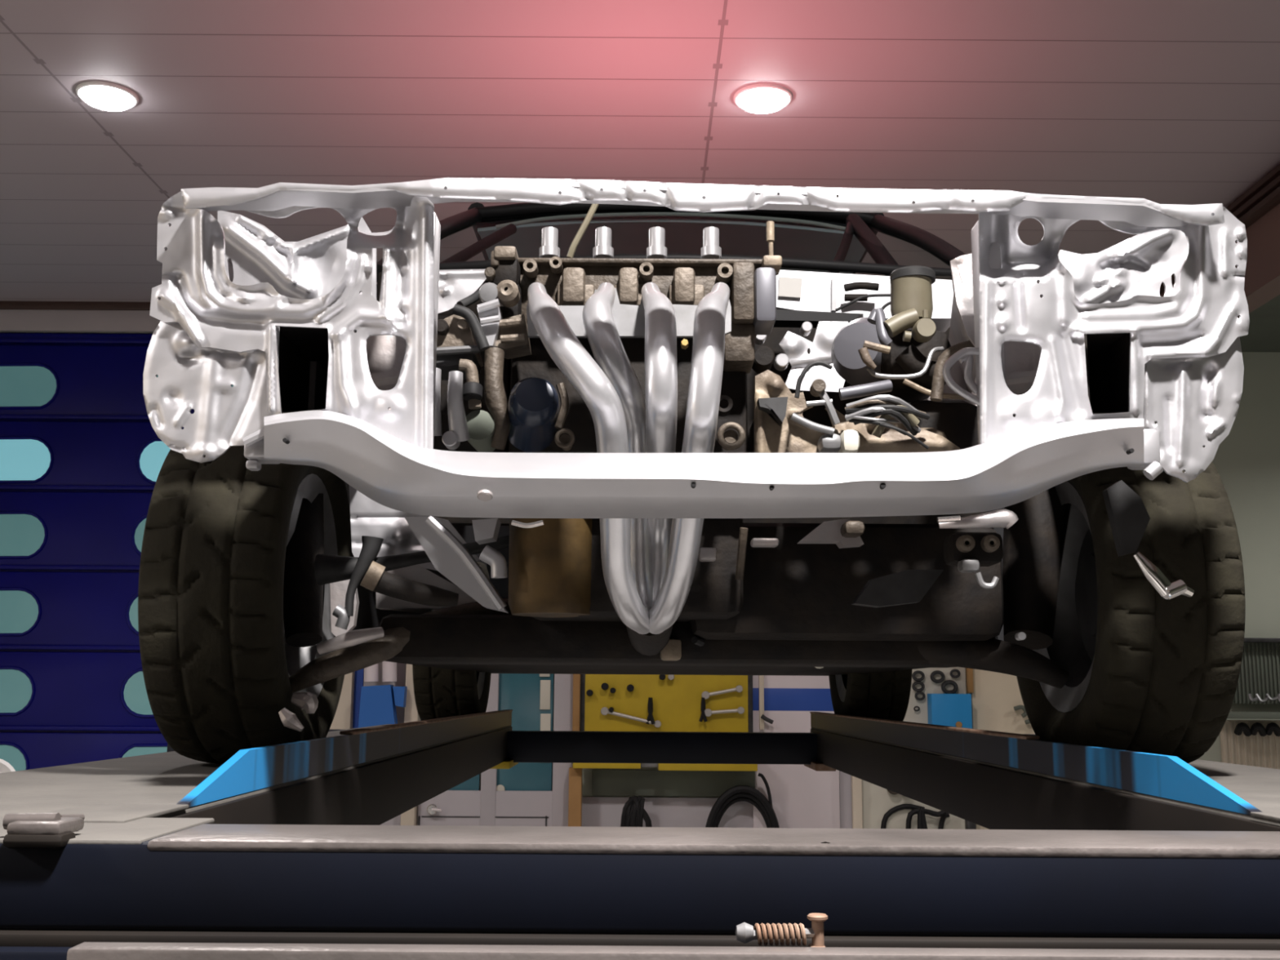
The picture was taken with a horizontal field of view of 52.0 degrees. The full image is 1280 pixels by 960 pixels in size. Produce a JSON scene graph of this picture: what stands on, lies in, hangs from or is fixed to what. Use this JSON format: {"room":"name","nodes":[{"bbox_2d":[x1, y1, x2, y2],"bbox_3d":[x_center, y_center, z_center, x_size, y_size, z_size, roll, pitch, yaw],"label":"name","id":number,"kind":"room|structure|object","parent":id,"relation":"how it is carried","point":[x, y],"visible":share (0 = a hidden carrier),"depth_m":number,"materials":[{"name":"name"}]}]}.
{"room":"auto repair garage","nodes":[
{"label":"auto repair garage","id":0,"kind":"room"},
{"bbox_2d":[329,671,355,728],"bbox_3d":[-1.824,1.485,7.809,0.218,3.388,0.100,0,-9,0],"label":"pillar","id":1,"kind":"structure","parent":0,"point":[343,718],"depth_m":7.79,"materials":[{"name":"beige paint"}]},
{"bbox_2d":[0,0,1279,302],"bbox_3d":[-1.523,-2.413,0.490,8.920,0.100,16.200,0,-9,0],"label":"ceiling","id":2,"kind":"structure","parent":0,"point":[1158,101],"depth_m":5.41,"materials":[{"name":"paint"}]},
{"bbox_2d":[75,80,138,111],"bbox_3d":[-2.179,-1.552,5.365,0.240,0.050,0.240,0,-9,0],"label":"ceiling light","id":3,"kind":"object","parent":2,"relation":"attached to","point":[108,96],"visible":1,"depth_m":5.31,"materials":[{"name":"white plastic"}]},
{"bbox_2d":[733,83,792,113],"bbox_3d":[0.501,-1.537,5.345,0.240,0.050,0.240,0,-9,0],"label":"ceiling light","id":4,"kind":"object","parent":2,"relation":"attached to","point":[762,98],"visible":1,"depth_m":5.29,"materials":[{"name":"white plastic"}]},
{"bbox_2d":[0,331,1279,797],"bbox_3d":[0.244,0.902,8.060,12.500,4.000,0.200,0,-9,0],"label":"wall","id":5,"kind":"structure","parent":0,"point":[1246,461],"depth_m":8.10,"materials":[{"name":"grey paint"}]},
{"bbox_2d":[0,301,151,310],"bbox_3d":[-4.005,-1.104,8.258,3.976,0.068,0.040,0,-9,0],"label":"trim","id":6,"kind":"structure","parent":5,"relation":"attached to","point":[49,305],"depth_m":8.24,"materials":[{"name":"brown"}]},
{"bbox_2d":[0,309,159,332],"bbox_3d":[-3.965,-1.003,8.247,4.056,0.135,0.030,0,-9,0],"label":"trim","id":7,"kind":"structure","parent":5,"relation":"attached to","point":[11,320],"depth_m":8.23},
{"bbox_2d":[0,333,233,771],"bbox_3d":[-5.085,0.946,7.980,6.069,3.814,0.112,0,-9,0],"label":"door","id":8,"kind":"structure","parent":5,"relation":"in","point":[82,457],"depth_m":8.03,"materials":[{"name":"blue metal"}]},
{"bbox_2d":[352,668,364,728],"bbox_3d":[-1.695,1.493,7.843,0.062,3.419,0.030,0,-9,0],"label":"wall panel","id":9,"kind":"object","parent":5,"relation":"attached to","point":[359,674],"visible":0.02,"depth_m":7.86,"materials":[{"name":"blue metal"}]},
{"bbox_2d":[380,673,573,826],"bbox_3d":[-1.058,1.485,7.796,1.317,3.414,0.112,0,-9,0],"label":"door","id":10,"kind":"structure","parent":5,"relation":"in","point":[528,798],"depth_m":7.75,"materials":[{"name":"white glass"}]},
{"bbox_2d":[496,784,505,791],"bbox_3d":[-0.828,1.832,7.766,0.056,0.056,0.020,0,-9,0],"label":"round cap","id":11,"kind":"object","parent":10,"relation":"attached to","point":[499,788],"visible":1,"depth_m":7.76,"materials":[{"name":"beige plastic"}]},
{"bbox_2d":[539,673,551,730],"bbox_3d":[-0.567,1.223,7.861,0.073,0.908,0.012,0,-9,0],"label":"strip","id":12,"kind":"object","parent":10,"relation":"attached to","point":[545,685],"visible":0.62,"depth_m":7.84,"materials":[{"name":"beige"}]},
{"bbox_2d":[573,674,757,771],"bbox_3d":[0.148,1.275,7.756,1.070,0.854,0.200,0,-9,0],"label":"board","id":13,"kind":"object","parent":5,"relation":"attached to","point":[677,702],"visible":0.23,"depth_m":7.79,"materials":[{"name":"wood"}]},
{"bbox_2d":[572,674,580,730],"bbox_3d":[-0.377,1.257,7.794,0.043,0.701,0.050,0,-9,0],"label":"batten","id":14,"kind":"object","parent":13,"relation":"attached to","point":[576,677],"visible":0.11,"depth_m":7.76,"materials":[{"name":"brown wood"}]},
{"bbox_2d":[586,689,593,696],"bbox_3d":[-0.298,1.261,7.773,0.038,0.038,0.050,0,-9,0],"label":"socket","id":15,"kind":"object","parent":13,"relation":"attached to","point":[589,692],"visible":1,"depth_m":7.75,"materials":[{"name":"black metal"}]},
{"bbox_2d":[600,682,608,689],"bbox_3d":[-0.208,1.224,7.779,0.043,0.043,0.050,0,-9,0],"label":"socket","id":16,"kind":"object","parent":13,"relation":"attached to","point":[604,686],"visible":1,"depth_m":7.75,"materials":[{"name":"black metal"}]},
{"bbox_2d":[609,687,615,693],"bbox_3d":[-0.161,1.247,7.776,0.034,0.034,0.050,0,-9,0],"label":"socket","id":17,"kind":"object","parent":13,"relation":"attached to","point":[612,690],"visible":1,"depth_m":7.75,"materials":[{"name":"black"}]},
{"bbox_2d":[626,684,634,691],"bbox_3d":[-0.057,1.233,7.778,0.043,0.043,0.050,0,-9,0],"label":"socket","id":18,"kind":"object","parent":13,"relation":"attached to","point":[630,687],"visible":1,"depth_m":7.75,"materials":[{"name":"black metal"}]},
{"bbox_2d":[600,706,661,727],"bbox_3d":[-0.053,1.401,7.746,0.358,0.118,0.024,0,-9,0],"label":"spanner","id":19,"kind":"object","parent":13,"relation":"attached to","point":[604,711],"visible":1,"depth_m":7.74,"materials":[{"name":"silver metal"}]},
{"bbox_2d":[645,697,655,724],"bbox_3d":[0.062,1.364,7.747,0.059,0.159,0.033,0,-9,0],"label":"pliers","id":20,"kind":"object","parent":13,"relation":"hanging from","point":[650,705],"visible":1,"depth_m":7.74,"materials":[{"name":"black metal"}]},
{"bbox_2d":[658,674,665,679],"bbox_3d":[0.133,1.169,7.788,0.038,0.038,0.050,0,-9,0],"label":"socket","id":21,"kind":"object","parent":13,"relation":"attached to","point":[661,677],"visible":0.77,"depth_m":7.76,"materials":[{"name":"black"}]},
{"bbox_2d":[667,675,674,679],"bbox_3d":[0.185,1.169,7.789,0.038,0.038,0.050,0,-9,0],"label":"socket","id":22,"kind":"object","parent":13,"relation":"attached to","point":[669,677],"visible":0.74,"depth_m":7.76,"materials":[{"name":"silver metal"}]},
{"bbox_2d":[591,769,755,796],"bbox_3d":[0.199,1.793,7.763,0.964,0.150,0.020,0,-9,0],"label":"grille panel","id":23,"kind":"object","parent":13,"relation":"attached to","point":[604,782],"visible":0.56,"depth_m":7.75,"materials":[{"name":"grey metal"}]},
{"bbox_2d":[620,795,652,826],"bbox_3d":[-0.025,1.992,7.639,0.192,0.300,0.077,0,-9,0],"label":"cable bundle","id":24,"kind":"object","parent":23,"relation":"hanging from","point":[633,812],"visible":0.67,"depth_m":7.61,"materials":[{"name":"black rubber"}]},
{"bbox_2d":[698,697,707,722],"bbox_3d":[0.373,1.357,7.748,0.052,0.144,0.030,0,-9,0],"label":"pliers","id":25,"kind":"object","parent":13,"relation":"hanging from","point":[703,716],"visible":1,"depth_m":7.74,"materials":[{"name":"black metal"}]},
{"bbox_2d":[701,684,742,699],"bbox_3d":[0.487,1.257,7.769,0.245,0.085,0.024,0,-9,0],"label":"spanner","id":26,"kind":"object","parent":13,"relation":"attached to","point":[739,688],"visible":1,"depth_m":7.76,"materials":[{"name":"silver metal"}]},
{"bbox_2d":[704,706,744,716],"bbox_3d":[0.497,1.370,7.751,0.240,0.061,0.024,0,-9,0],"label":"spanner","id":27,"kind":"object","parent":13,"relation":"attached to","point":[740,710],"visible":1,"depth_m":7.74,"materials":[{"name":"silver metal"}]},
{"bbox_2d":[705,773,779,827],"bbox_3d":[0.595,2.093,7.641,0.452,0.761,0.078,0,-9,0],"label":"coiled hose","id":28,"kind":"object","parent":13,"relation":"hanging from","point":[734,794],"visible":0.38,"depth_m":7.65,"materials":[{"name":"black rubber"}]},
{"bbox_2d":[581,796,753,827],"bbox_3d":[0.174,2.531,7.675,1.053,1.315,0.008,0,-9,0],"label":"wall panel","id":29,"kind":"object","parent":5,"relation":"attached to","point":[597,811],"visible":0.08,"depth_m":7.76,"materials":[{"name":"white paint"}]},
{"bbox_2d":[752,675,839,828],"bbox_3d":[0.926,1.783,7.776,0.512,1.846,0.021,0,-9,0],"label":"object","id":30,"kind":"structure","parent":5,"relation":"attached to","point":[804,797],"depth_m":7.77,"materials":[{"name":"grey"}]},
{"bbox_2d":[758,675,764,729],"bbox_3d":[0.725,1.223,7.841,0.029,0.528,0.030,0,-9,0],"label":"pipe","id":31,"kind":"object","parent":30,"relation":"attached to","point":[761,677],"visible":0.56,"depth_m":7.81,"materials":[{"name":"white metal"}]},
{"bbox_2d":[760,714,773,724],"bbox_3d":[0.753,1.418,7.774,0.078,0.058,0.024,0,-9,0],"label":"hook","id":32,"kind":"object","parent":31,"relation":"attached to","point":[762,717],"visible":1,"depth_m":7.76,"materials":[{"name":"metal"}]},
{"bbox_2d":[839,770,852,828],"bbox_3d":[0.979,2.412,7.694,0.555,1.560,0.010,0,-9,0],"label":"wall panel","id":33,"kind":"object","parent":5,"relation":"attached to","point":[845,780],"visible":0.02,"depth_m":7.77,"materials":[{"name":"grey paint"}]},
{"bbox_2d":[1159,164,1279,294],"bbox_3d":[2.904,-2.255,0.368,0.065,0.150,16.000,0,-9,0],"label":"trim","id":34,"kind":"structure","parent":5,"relation":"attached to","point":[1264,195],"depth_m":6.13,"materials":[{"name":"brown"}]},
{"bbox_2d":[1160,203,1279,318],"bbox_3d":[3.005,-2.153,0.352,0.140,0.596,16.000,0,-9,0],"label":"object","id":35,"kind":"structure","parent":5,"relation":"attached to","point":[1262,273],"depth_m":6.19,"materials":[{"name":"metal"}]},
{"bbox_2d":[1219,711,1279,768],"bbox_3d":[3.982,1.597,7.693,1.216,0.462,0.290,0,-9,0],"label":"wall shelf","id":36,"kind":"object","parent":5,"relation":"attached to","point":[1256,750],"visible":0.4,"depth_m":7.79,"materials":[{"name":"beige wood"}]},
{"bbox_2d":[1234,722,1251,736],"bbox_3d":[3.566,1.472,7.744,0.101,0.083,0.082,0,-9,0],"label":"tool","id":37,"kind":"object","parent":36,"relation":"hanging from","point":[1240,727],"visible":1,"depth_m":7.73,"materials":[{"name":"black"}]},
{"bbox_2d":[1250,722,1266,736],"bbox_3d":[3.656,1.472,7.744,0.101,0.083,0.082,0,-9,0],"label":"tool","id":38,"kind":"object","parent":36,"relation":"hanging from","point":[1256,727],"visible":1,"depth_m":7.73,"materials":[{"name":"black"}]},
{"bbox_2d":[1265,722,1279,736],"bbox_3d":[3.746,1.472,7.744,0.101,0.083,0.082,0,-9,0],"label":"tool","id":39,"kind":"object","parent":36,"relation":"on","point":[1272,726],"visible":1,"depth_m":7.73,"materials":[{"name":"black"}]},
{"bbox_2d":[1232,637,1279,703],"bbox_3d":[4.042,1.146,7.847,1.132,0.390,0.130,0,-9,0],"label":"wire rack","id":40,"kind":"object","parent":5,"relation":"attached to","point":[1260,672],"visible":0.77,"depth_m":7.86,"materials":[{"name":"metal"}]},
{"bbox_2d":[1248,693,1279,702],"bbox_3d":[3.801,1.293,7.747,0.411,0.066,0.038,0,-9,0],"label":"chain","id":41,"kind":"object","parent":40,"relation":"hanging from","point":[1257,697],"visible":1,"depth_m":7.74,"materials":[{"name":"grey metal"}]},
{"bbox_2d":[1240,294,1279,352],"bbox_3d":[4.795,-2.125,0.350,3.440,0.100,16.000,0,-9,0],"label":"wall","id":42,"kind":"structure","parent":0,"point":[1264,331],"depth_m":7.75,"materials":[{"name":"paint"}]},
{"bbox_3d":[0.239,1.646,-0.165,12.500,0.100,16.200,0,-9,0],"label":"floor","id":43,"kind":"structure","parent":0,"visible":0},
{"bbox_2d":[363,662,420,825],"bbox_3d":[-1.489,1.584,7.773,0.355,3.222,0.140,0,-9,0],"label":"wall","id":44,"kind":"structure","parent":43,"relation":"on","point":[408,713],"depth_m":7.76,"materials":[{"name":"beige paint"}]},
{"bbox_2d":[358,684,397,728],"bbox_3d":[-1.522,1.369,7.668,0.231,0.340,0.100,0,-9,0],"label":"jerry can","id":45,"kind":"object","parent":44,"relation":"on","point":[377,703],"visible":0.69,"depth_m":7.63,"materials":[{"name":"blue plastic"}]},
{"bbox_2d":[364,662,378,681],"bbox_3d":[-1.585,0.995,7.739,0.101,0.387,0.086,0,-9,0],"label":"paper roll","id":46,"kind":"object","parent":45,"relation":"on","point":[371,673],"visible":0.34,"depth_m":7.68,"materials":[{"name":"grey paper"}]},
{"bbox_2d":[382,661,396,681],"bbox_3d":[-1.477,0.995,7.739,0.100,0.387,0.086,0,-9,0],"label":"paper roll","id":47,"kind":"object","parent":45,"relation":"on","point":[388,668],"visible":0.34,"depth_m":7.68,"materials":[{"name":"grey paper"}]},
{"bbox_2d":[392,686,407,706],"bbox_3d":[-1.409,1.271,7.694,0.070,0.120,0.080,0,-9,0],"label":"rag","id":48,"kind":"object","parent":45,"relation":"hanging from","point":[399,692],"visible":1,"depth_m":7.66,"materials":[{"name":"blue fabric"}]},
{"bbox_2d":[568,767,582,826],"bbox_3d":[-0.382,2.404,7.568,0.075,1.457,0.090,0,-9,0],"label":"wooden post","id":49,"kind":"object","parent":43,"relation":"on","point":[575,792],"visible":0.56,"depth_m":7.61,"materials":[{"name":"brown wood"}]},
{"bbox_2d":[0,709,1279,959],"bbox_3d":[0.043,0.991,2.832,4.320,2.150,3.992,0,-9,0],"label":"lift","id":50,"kind":"object","parent":43,"relation":"on","point":[282,851],"visible":0.95,"depth_m":1.05,"materials":[{"name":"metal"}]},
{"bbox_2d":[137,177,1249,764],"bbox_3d":[0.078,-0.061,3.363,1.655,1.441,3.680,0,-9,0],"label":"car","id":51,"kind":"object","parent":50,"relation":"on","point":[658,428],"visible":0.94,"depth_m":1.92,"materials":[{"name":"grey metal"}]},
{"bbox_2d":[376,564,476,613],"bbox_3d":[-0.347,0.186,2.218,0.192,0.088,0.040,0,-9,0],"label":"control arm","id":52,"kind":"object","parent":51,"relation":"on","point":[417,573],"depth_m":2.20,"materials":[{"name":"metal"}]},
{"bbox_2d":[862,666,966,829],"bbox_3d":[1.628,2.020,7.728,0.634,2.328,0.020,0,-9,0],"label":"wall","id":53,"kind":"structure","parent":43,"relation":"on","point":[877,800],"depth_m":7.74,"materials":[{"name":"beige"}]},
{"bbox_2d":[851,775,862,828],"bbox_3d":[1.272,2.380,7.629,0.057,1.565,0.040,0,-9,0],"label":"batten","id":54,"kind":"object","parent":53,"relation":"attached to","point":[856,783],"visible":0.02,"depth_m":7.69,"materials":[{"name":"beige wood"}]},
{"bbox_2d":[887,789,897,794],"bbox_3d":[1.492,1.810,7.717,0.077,0.077,0.050,0,-9,0],"label":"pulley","id":55,"kind":"object","parent":53,"relation":"hanging from","point":[889,791],"visible":0.24,"depth_m":7.69,"materials":[{"name":"black"}]},
{"bbox_2d":[880,804,924,828],"bbox_3d":[1.530,2.089,7.692,0.285,0.373,0.031,0,-9,0],"label":"puller","id":56,"kind":"object","parent":53,"relation":"hanging from","point":[902,806],"visible":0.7,"depth_m":7.70,"materials":[{"name":"black rubber"}]},
{"bbox_2d":[913,706,919,711],"bbox_3d":[1.647,1.361,7.805,0.038,0.032,0.008,0,-9,0],"label":"ring","id":57,"kind":"object","parent":53,"relation":"attached to","point":[914,709],"visible":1,"depth_m":7.80,"materials":[{"name":"rubber"}]},
{"bbox_2d":[911,680,924,691],"bbox_3d":[1.661,1.231,7.826,0.076,0.065,0.016,0,-9,0],"label":"ring","id":58,"kind":"object","parent":53,"relation":"hanging from","point":[916,682],"visible":1,"depth_m":7.82,"materials":[{"name":"rubber"}]},
{"bbox_2d":[911,670,924,681],"bbox_3d":[1.663,1.171,7.835,0.076,0.065,0.016,0,-9,0],"label":"ring","id":59,"kind":"object","parent":53,"relation":"hanging from","point":[915,673],"visible":1,"depth_m":7.83,"materials":[{"name":"rubber"}]},
{"bbox_2d":[914,691,925,700],"bbox_3d":[1.668,1.287,7.817,0.064,0.054,0.013,0,-9,0],"label":"ring","id":60,"kind":"object","parent":53,"relation":"hanging from","point":[917,692],"visible":1,"depth_m":7.81,"materials":[{"name":"rubber"}]},
{"bbox_2d":[917,807,927,829],"bbox_3d":[1.635,2.078,7.618,0.086,0.350,0.031,0,-9,0],"label":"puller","id":61,"kind":"object","parent":53,"relation":"hanging from","point":[922,823],"visible":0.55,"depth_m":7.62,"materials":[{"name":"black"}]},
{"bbox_2d":[906,808,946,828],"bbox_3d":[1.663,2.093,7.656,0.265,0.344,0.031,0,-9,0],"label":"puller","id":62,"kind":"object","parent":53,"relation":"hanging from","point":[937,814],"visible":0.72,"depth_m":7.67,"materials":[{"name":"black rubber"}]},
{"bbox_2d":[929,670,945,683],"bbox_3d":[1.777,1.175,7.835,0.089,0.076,0.019,0,-9,0],"label":"ring","id":63,"kind":"object","parent":53,"relation":"attached to","point":[936,672],"visible":1,"depth_m":7.83,"materials":[{"name":"rubber"}]},
{"bbox_2d":[937,813,949,829],"bbox_3d":[1.768,2.111,7.688,0.099,0.326,0.031,0,-9,0],"label":"puller","id":64,"kind":"object","parent":53,"relation":"hanging from","point":[941,823],"visible":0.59,"depth_m":7.69,"materials":[{"name":"black"}]},
{"bbox_2d":[927,693,972,728],"bbox_3d":[1.829,1.385,7.745,0.234,0.243,0.130,0,-9,0],"label":"bin","id":65,"kind":"object","parent":53,"relation":"attached to","point":[943,709],"visible":0.69,"depth_m":7.70,"materials":[{"name":"blue plastic"}]},
{"bbox_2d":[941,680,958,693],"bbox_3d":[1.847,1.236,7.825,0.102,0.086,0.021,0,-9,0],"label":"ring","id":66,"kind":"object","parent":53,"relation":"attached to","point":[944,683],"visible":0.98,"depth_m":7.82,"materials":[{"name":"rubber"}]},
{"bbox_2d":[950,669,960,678],"bbox_3d":[1.883,1.157,7.838,0.064,0.054,0.013,0,-9,0],"label":"ring","id":67,"kind":"object","parent":53,"relation":"hanging from","point":[952,671],"visible":1,"depth_m":7.83,"materials":[{"name":"rubber"}]},
{"bbox_2d":[964,819,976,829],"bbox_3d":[1.923,2.524,7.566,0.052,1.236,0.060,0,-9,0],"label":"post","id":68,"kind":"object","parent":43,"relation":"on","point":[968,825],"visible":0.02,"depth_m":7.62,"materials":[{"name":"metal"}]},
{"bbox_2d":[971,668,1035,829],"bbox_3d":[2.247,2.018,7.719,0.543,2.326,0.020,0,-9,0],"label":"wall panel","id":69,"kind":"object","parent":43,"relation":"on","point":[995,695],"visible":0.02,"depth_m":7.82,"materials":[{"name":"beige paint"}]},
{"bbox_2d":[965,667,973,693],"bbox_3d":[1.967,1.090,7.839,0.033,0.359,0.040,0,-9,0],"label":"batten","id":70,"kind":"object","parent":69,"relation":"attached to","point":[969,672],"visible":0.45,"depth_m":7.80,"materials":[{"name":"brown wood"}]},
{"bbox_2d":[1013,705,1026,717],"bbox_3d":[2.261,1.373,7.783,0.086,0.074,0.025,0,-9,0],"label":"clamp","id":71,"kind":"object","parent":69,"relation":"attached to","point":[1018,707],"visible":0.85,"depth_m":7.78,"materials":[{"name":"grey metal"}]},
{"bbox_3d":[-3.045,2.131,6.185,0.400,0.928,0.900,0,-9,0],"label":"workbench","id":72,"kind":"object","parent":43,"relation":"on","visible":0},
{"bbox_2d":[0,758,15,773],"bbox_3d":[-3.050,1.455,6.112,0.330,0.320,0.119,0,-9,0],"label":"cap","id":73,"kind":"object","parent":72,"relation":"on","point":[5,766],"visible":0.2,"depth_m":6.14,"materials":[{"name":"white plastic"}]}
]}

